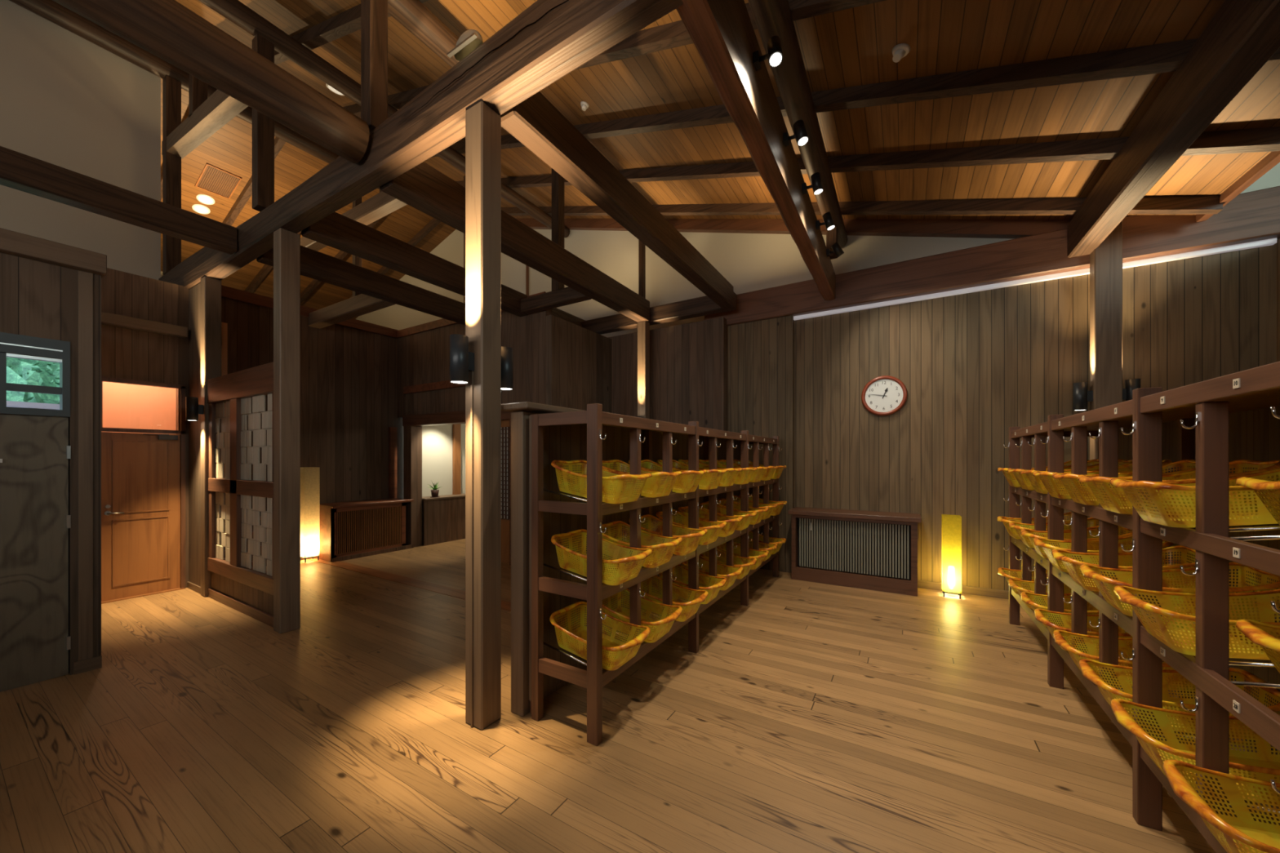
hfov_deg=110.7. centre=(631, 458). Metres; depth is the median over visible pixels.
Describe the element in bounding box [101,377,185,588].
trim
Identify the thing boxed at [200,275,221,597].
wooden post
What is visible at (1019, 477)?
basket
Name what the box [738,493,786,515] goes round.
basket
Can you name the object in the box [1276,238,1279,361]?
wall
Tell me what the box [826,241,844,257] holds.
spotlight
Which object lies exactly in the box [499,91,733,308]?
ceiling beam
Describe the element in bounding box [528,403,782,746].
rack
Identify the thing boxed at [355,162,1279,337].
wall
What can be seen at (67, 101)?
wall
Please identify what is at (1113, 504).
basket
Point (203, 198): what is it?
recessed light
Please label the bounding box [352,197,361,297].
strut
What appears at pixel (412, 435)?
trim
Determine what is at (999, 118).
ceiling
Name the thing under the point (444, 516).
counter
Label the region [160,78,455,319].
ceiling
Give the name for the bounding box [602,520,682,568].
basket
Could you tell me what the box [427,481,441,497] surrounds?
potted succulent
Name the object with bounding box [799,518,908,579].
grille
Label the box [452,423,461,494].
trim
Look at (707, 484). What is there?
basket
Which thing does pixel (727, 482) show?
basket
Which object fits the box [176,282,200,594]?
wall
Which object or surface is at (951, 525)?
floor lamp
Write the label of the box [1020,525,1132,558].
basket
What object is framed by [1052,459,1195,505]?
basket
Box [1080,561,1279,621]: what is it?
basket
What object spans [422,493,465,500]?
countertop
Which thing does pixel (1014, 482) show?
basket
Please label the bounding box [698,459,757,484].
basket
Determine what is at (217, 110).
beam
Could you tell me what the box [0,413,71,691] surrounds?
door
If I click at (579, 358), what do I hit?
wall
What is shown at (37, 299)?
wall
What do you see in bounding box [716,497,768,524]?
basket
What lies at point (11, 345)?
window
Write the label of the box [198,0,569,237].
log purlin
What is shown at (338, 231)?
ceiling beam
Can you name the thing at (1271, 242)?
trim
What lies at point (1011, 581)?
basket
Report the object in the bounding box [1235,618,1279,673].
basket
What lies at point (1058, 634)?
basket
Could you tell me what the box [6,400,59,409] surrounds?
corrugated fence
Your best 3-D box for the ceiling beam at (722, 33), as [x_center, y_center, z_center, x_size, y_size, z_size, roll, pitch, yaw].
[0.201,-2.250,1.875,0.170,0.561,8.600,0,0,32]
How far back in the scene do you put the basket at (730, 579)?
4.09 m
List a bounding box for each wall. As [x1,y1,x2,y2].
[0,0,160,279]
[0,252,101,675]
[101,267,189,587]
[102,322,227,478]
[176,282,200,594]
[221,297,403,559]
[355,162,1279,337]
[396,308,551,417]
[422,423,465,542]
[501,401,688,716]
[546,315,611,413]
[607,317,728,431]
[728,243,1276,591]
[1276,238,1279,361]
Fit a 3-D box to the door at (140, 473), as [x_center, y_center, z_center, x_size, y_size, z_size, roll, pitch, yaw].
[-5.346,0.610,4.846,0.110,1.780,0.620,0,0,32]
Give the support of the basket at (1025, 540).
on the rack at (1215, 422)
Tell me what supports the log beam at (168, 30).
on the ceiling beam at (548, 40)
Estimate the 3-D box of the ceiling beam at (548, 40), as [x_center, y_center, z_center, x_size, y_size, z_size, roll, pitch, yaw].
[-1.218,-2.162,2.765,11.380,0.365,0.198,0,0,32]
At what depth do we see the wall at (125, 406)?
5.60 m
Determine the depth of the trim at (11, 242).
2.95 m
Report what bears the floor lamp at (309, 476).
on the floor
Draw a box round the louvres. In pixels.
[224,508,266,566]
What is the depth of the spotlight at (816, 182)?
3.64 m
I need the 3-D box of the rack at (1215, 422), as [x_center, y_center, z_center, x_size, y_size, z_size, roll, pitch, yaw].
[2.685,0.605,2.224,0.687,1.790,3.922,0,0,32]
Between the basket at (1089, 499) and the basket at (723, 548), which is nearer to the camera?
the basket at (1089, 499)
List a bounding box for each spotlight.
[752,35,782,71]
[782,120,808,146]
[801,172,823,194]
[815,211,835,230]
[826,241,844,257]
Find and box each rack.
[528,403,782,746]
[1003,360,1279,852]
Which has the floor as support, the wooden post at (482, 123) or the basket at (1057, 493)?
the wooden post at (482, 123)
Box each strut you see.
[162,75,181,275]
[188,74,207,118]
[252,33,274,211]
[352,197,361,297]
[360,0,387,133]
[463,175,465,303]
[551,168,564,290]
[638,240,645,298]
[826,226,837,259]
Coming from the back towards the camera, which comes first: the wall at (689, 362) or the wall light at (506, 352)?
the wall at (689, 362)
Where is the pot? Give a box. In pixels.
[431,489,439,497]
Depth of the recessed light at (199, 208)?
7.72 m
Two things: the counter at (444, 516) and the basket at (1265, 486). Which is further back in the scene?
the counter at (444, 516)
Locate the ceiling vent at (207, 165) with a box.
[195,163,242,199]
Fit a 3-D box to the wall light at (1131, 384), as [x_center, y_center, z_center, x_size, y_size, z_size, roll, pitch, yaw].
[4.633,-0.603,4.107,0.135,0.265,0.096,0,0,32]
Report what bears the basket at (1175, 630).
in the rack at (1215, 422)
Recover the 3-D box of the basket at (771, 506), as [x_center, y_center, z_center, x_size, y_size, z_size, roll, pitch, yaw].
[1.401,0.564,5.153,0.566,0.239,0.371,0,0,32]
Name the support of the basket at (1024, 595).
in the rack at (1215, 422)
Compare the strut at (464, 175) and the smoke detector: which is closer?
the smoke detector
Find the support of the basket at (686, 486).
in the rack at (593, 435)
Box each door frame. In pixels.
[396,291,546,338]
[402,410,511,565]
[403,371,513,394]
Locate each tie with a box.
[307,293,395,328]
[520,286,591,314]
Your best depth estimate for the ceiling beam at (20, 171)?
3.55 m
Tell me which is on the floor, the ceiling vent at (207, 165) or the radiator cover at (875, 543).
the radiator cover at (875, 543)
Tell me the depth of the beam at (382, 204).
5.79 m
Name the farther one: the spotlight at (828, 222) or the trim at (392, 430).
the trim at (392, 430)
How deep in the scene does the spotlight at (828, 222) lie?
4.22 m
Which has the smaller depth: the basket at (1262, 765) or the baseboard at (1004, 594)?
the basket at (1262, 765)
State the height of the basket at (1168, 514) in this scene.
0.239 m
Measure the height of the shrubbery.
6.546 m
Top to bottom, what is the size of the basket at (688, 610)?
0.239 m
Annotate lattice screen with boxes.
[207,361,273,627]
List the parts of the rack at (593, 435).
post, rail, rail, rail, rail, post, panel, post, post, post, rail, rail, rail, rail, post, post, post, post, post, post, rail, post, post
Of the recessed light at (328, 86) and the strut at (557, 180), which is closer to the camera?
the recessed light at (328, 86)
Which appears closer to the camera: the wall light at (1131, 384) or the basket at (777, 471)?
the wall light at (1131, 384)
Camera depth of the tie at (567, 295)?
5.70 m
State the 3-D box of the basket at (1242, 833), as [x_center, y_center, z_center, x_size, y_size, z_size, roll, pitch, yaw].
[1.890,1.028,1.192,0.566,0.239,0.371,0,0,32]
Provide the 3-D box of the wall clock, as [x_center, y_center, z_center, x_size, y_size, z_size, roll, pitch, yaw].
[3.041,-0.760,5.323,0.482,0.482,0.040,0,0,32]
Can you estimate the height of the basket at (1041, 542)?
0.239 m
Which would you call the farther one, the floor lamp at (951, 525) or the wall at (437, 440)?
the wall at (437, 440)
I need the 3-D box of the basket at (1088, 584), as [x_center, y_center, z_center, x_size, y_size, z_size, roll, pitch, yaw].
[2.571,0.562,2.288,0.566,0.239,0.371,0,0,32]
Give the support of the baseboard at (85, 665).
attached to the wall at (37, 299)
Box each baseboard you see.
[73,655,102,675]
[917,580,1008,599]
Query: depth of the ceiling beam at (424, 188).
4.32 m
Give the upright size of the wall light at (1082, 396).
0.265 m
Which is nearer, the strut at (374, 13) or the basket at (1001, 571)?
the strut at (374, 13)
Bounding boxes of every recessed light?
[191,204,210,213]
[196,194,214,204]
[325,83,344,95]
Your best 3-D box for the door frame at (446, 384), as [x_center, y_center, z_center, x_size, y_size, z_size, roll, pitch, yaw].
[-2.802,-1.180,6.944,2.630,0.120,0.035,0,0,32]
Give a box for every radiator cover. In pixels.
[314,497,413,562]
[787,506,921,596]
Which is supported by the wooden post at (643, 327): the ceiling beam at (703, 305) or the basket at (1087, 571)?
the ceiling beam at (703, 305)
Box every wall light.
[186,396,203,421]
[449,333,474,383]
[501,346,512,390]
[1073,382,1093,410]
[1122,378,1140,401]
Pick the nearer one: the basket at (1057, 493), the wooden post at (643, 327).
the basket at (1057, 493)
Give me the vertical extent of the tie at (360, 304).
0.195 m
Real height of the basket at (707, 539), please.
0.239 m
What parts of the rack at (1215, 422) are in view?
post, post, post, post, rail, post, post, post, rail, rail, rail, rail, post, number plate, number plate, number plate, post, panel, post, number plate, number plate, number plate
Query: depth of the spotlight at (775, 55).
2.46 m
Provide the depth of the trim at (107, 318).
4.78 m
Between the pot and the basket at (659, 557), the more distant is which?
the pot
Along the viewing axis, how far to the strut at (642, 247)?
6.37 m
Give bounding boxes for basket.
[549,601,650,670]
[551,459,652,503]
[551,528,652,585]
[602,459,682,497]
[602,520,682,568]
[602,588,682,643]
[627,459,706,493]
[628,514,707,555]
[640,575,708,622]
[655,509,726,545]
[656,459,728,489]
[658,564,727,604]
[677,505,742,537]
[678,459,742,486]
[680,555,742,590]
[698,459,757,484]
[698,501,756,530]
[699,549,756,579]
[716,459,768,482]
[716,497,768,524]
[716,542,768,569]
[725,495,777,519]
[733,459,777,480]
[733,535,777,561]
[738,459,786,479]
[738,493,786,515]
[748,530,786,554]
[996,511,1088,539]
[997,459,1088,487]
[997,567,1070,594]
[1007,458,1098,489]
[1008,517,1098,547]
[1008,577,1093,609]
[1019,458,1132,493]
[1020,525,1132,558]
[1020,591,1098,630]
[1032,459,1172,498]
[1033,534,1173,573]
[1034,608,1132,655]
[1051,545,1195,591]
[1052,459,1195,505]
[1053,629,1195,690]
[1076,459,1279,514]
[1078,658,1279,740]
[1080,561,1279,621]
[1110,467,1279,527]
[1110,698,1279,804]
[1113,585,1279,660]
[1162,760,1279,852]
[1235,476,1279,524]
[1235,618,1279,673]
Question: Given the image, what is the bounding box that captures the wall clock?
[861,375,907,415]
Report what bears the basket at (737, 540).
in the rack at (593, 435)
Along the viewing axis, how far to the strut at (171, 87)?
5.59 m
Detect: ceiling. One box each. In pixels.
[103,0,1279,238]
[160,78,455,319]
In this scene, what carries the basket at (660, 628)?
in the rack at (593, 435)
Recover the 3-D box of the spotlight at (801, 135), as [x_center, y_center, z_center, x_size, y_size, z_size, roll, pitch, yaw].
[1.157,-2.279,3.106,0.169,0.155,0.083,0,0,32]
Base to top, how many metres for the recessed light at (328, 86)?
0.067 m
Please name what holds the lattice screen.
on the floor
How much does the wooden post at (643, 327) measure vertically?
3.485 m
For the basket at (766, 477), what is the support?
in the rack at (593, 435)
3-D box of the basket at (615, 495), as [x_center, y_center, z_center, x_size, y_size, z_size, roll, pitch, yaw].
[-0.175,0.126,2.584,0.566,0.239,0.371,0,0,32]
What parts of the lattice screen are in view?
shingle pane, shingle pane, sill rail, rail, rail, shingle pane, shingle pane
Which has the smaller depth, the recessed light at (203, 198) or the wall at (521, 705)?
the wall at (521, 705)
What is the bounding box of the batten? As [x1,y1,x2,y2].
[525,265,528,295]
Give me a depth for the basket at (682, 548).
3.28 m
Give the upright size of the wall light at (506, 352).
0.245 m
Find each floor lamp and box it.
[300,466,319,562]
[941,514,961,599]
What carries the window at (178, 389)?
in the wall at (126, 353)
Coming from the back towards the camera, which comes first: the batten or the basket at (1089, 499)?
the batten
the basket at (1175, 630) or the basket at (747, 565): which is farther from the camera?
the basket at (747, 565)
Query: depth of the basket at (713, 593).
3.74 m
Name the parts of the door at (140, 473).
handle, panel moulding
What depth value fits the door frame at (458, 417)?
6.96 m
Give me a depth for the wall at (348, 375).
6.99 m
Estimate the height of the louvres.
0.800 m
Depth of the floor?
2.33 m
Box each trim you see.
[0,227,106,278]
[78,270,93,661]
[101,311,187,337]
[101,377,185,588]
[221,284,398,337]
[307,557,511,611]
[388,426,396,498]
[403,426,422,546]
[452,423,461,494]
[793,237,1276,320]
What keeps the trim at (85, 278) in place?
attached to the wall at (37, 299)
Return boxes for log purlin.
[8,0,379,189]
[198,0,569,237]
[387,0,459,67]
[747,0,847,248]
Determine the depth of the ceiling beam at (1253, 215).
4.63 m
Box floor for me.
[0,538,1279,852]
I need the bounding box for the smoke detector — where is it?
[580,101,589,111]
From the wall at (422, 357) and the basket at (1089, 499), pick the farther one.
the wall at (422, 357)
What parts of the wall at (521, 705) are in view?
post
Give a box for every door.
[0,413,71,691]
[101,431,183,604]
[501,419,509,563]
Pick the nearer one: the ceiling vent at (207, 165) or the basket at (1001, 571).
the basket at (1001, 571)
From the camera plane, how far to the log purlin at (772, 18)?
3.25 m
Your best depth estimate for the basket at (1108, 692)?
1.99 m
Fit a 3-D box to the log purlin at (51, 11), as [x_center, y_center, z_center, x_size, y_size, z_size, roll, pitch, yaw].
[-5.827,-4.921,5.690,0.238,0.240,8.750,0,0,32]
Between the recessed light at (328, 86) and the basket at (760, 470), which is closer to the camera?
the basket at (760, 470)
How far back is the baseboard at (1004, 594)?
4.87 m
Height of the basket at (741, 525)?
0.239 m
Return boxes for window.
[0,332,70,417]
[101,381,180,430]
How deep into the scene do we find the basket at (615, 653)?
2.62 m
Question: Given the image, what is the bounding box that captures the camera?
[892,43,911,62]
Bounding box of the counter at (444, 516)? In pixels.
[422,493,465,546]
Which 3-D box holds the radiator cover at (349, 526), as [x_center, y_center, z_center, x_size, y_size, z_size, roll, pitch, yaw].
[-4.223,1.093,7.056,0.565,0.815,1.240,0,0,32]
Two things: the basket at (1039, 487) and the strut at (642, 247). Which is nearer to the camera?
the basket at (1039, 487)
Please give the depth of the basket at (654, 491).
2.85 m
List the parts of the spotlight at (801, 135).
arm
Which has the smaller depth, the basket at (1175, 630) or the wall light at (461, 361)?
the basket at (1175, 630)
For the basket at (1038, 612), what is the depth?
2.78 m
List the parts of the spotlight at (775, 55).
arm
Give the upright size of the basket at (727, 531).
0.239 m
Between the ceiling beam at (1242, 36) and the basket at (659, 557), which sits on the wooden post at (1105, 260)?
the ceiling beam at (1242, 36)
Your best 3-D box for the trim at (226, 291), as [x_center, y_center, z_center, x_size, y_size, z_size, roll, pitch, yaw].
[-4.828,-2.190,6.624,0.060,0.140,2.710,0,0,32]
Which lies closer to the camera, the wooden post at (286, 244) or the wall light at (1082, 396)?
the wooden post at (286, 244)
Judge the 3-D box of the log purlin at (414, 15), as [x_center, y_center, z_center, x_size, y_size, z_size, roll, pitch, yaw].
[-1.814,-3.429,3.209,0.223,0.216,8.750,0,0,32]
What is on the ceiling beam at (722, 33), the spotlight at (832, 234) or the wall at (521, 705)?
the spotlight at (832, 234)
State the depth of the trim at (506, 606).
5.42 m
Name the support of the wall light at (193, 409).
attached to the wooden post at (211, 288)
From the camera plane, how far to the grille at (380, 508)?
6.83 m
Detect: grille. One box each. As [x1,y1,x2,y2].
[337,506,400,555]
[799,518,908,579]
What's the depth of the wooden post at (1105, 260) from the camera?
4.14 m
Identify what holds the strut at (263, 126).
on the ceiling beam at (548, 40)
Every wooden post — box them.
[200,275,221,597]
[273,227,300,633]
[465,101,501,729]
[637,320,649,418]
[1089,220,1122,527]
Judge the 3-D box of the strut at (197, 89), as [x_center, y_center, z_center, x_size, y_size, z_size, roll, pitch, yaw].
[-5.009,-4.310,5.114,0.130,0.780,0.130,0,0,32]
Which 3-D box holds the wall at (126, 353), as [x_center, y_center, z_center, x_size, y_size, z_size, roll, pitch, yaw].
[-5.414,-0.250,4.859,0.120,3.500,0.830,0,0,32]
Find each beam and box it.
[0,146,238,254]
[52,0,368,163]
[158,0,683,288]
[161,88,248,159]
[256,245,465,324]
[300,191,407,251]
[301,212,585,327]
[379,161,649,322]
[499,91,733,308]
[582,291,736,334]
[676,0,835,300]
[704,186,1279,325]
[1067,0,1279,257]
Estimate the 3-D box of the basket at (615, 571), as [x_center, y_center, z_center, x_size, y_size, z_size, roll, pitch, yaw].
[-0.174,0.566,2.578,0.566,0.239,0.371,0,0,31]
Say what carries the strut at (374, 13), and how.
on the ceiling beam at (548, 40)
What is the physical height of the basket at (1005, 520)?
0.239 m
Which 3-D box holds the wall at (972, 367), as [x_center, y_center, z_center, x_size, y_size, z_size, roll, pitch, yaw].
[3.472,-0.200,5.054,4.850,3.400,0.150,0,0,32]
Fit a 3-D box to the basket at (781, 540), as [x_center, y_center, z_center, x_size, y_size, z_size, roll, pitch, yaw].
[1.628,1.031,5.512,0.566,0.239,0.371,0,0,32]

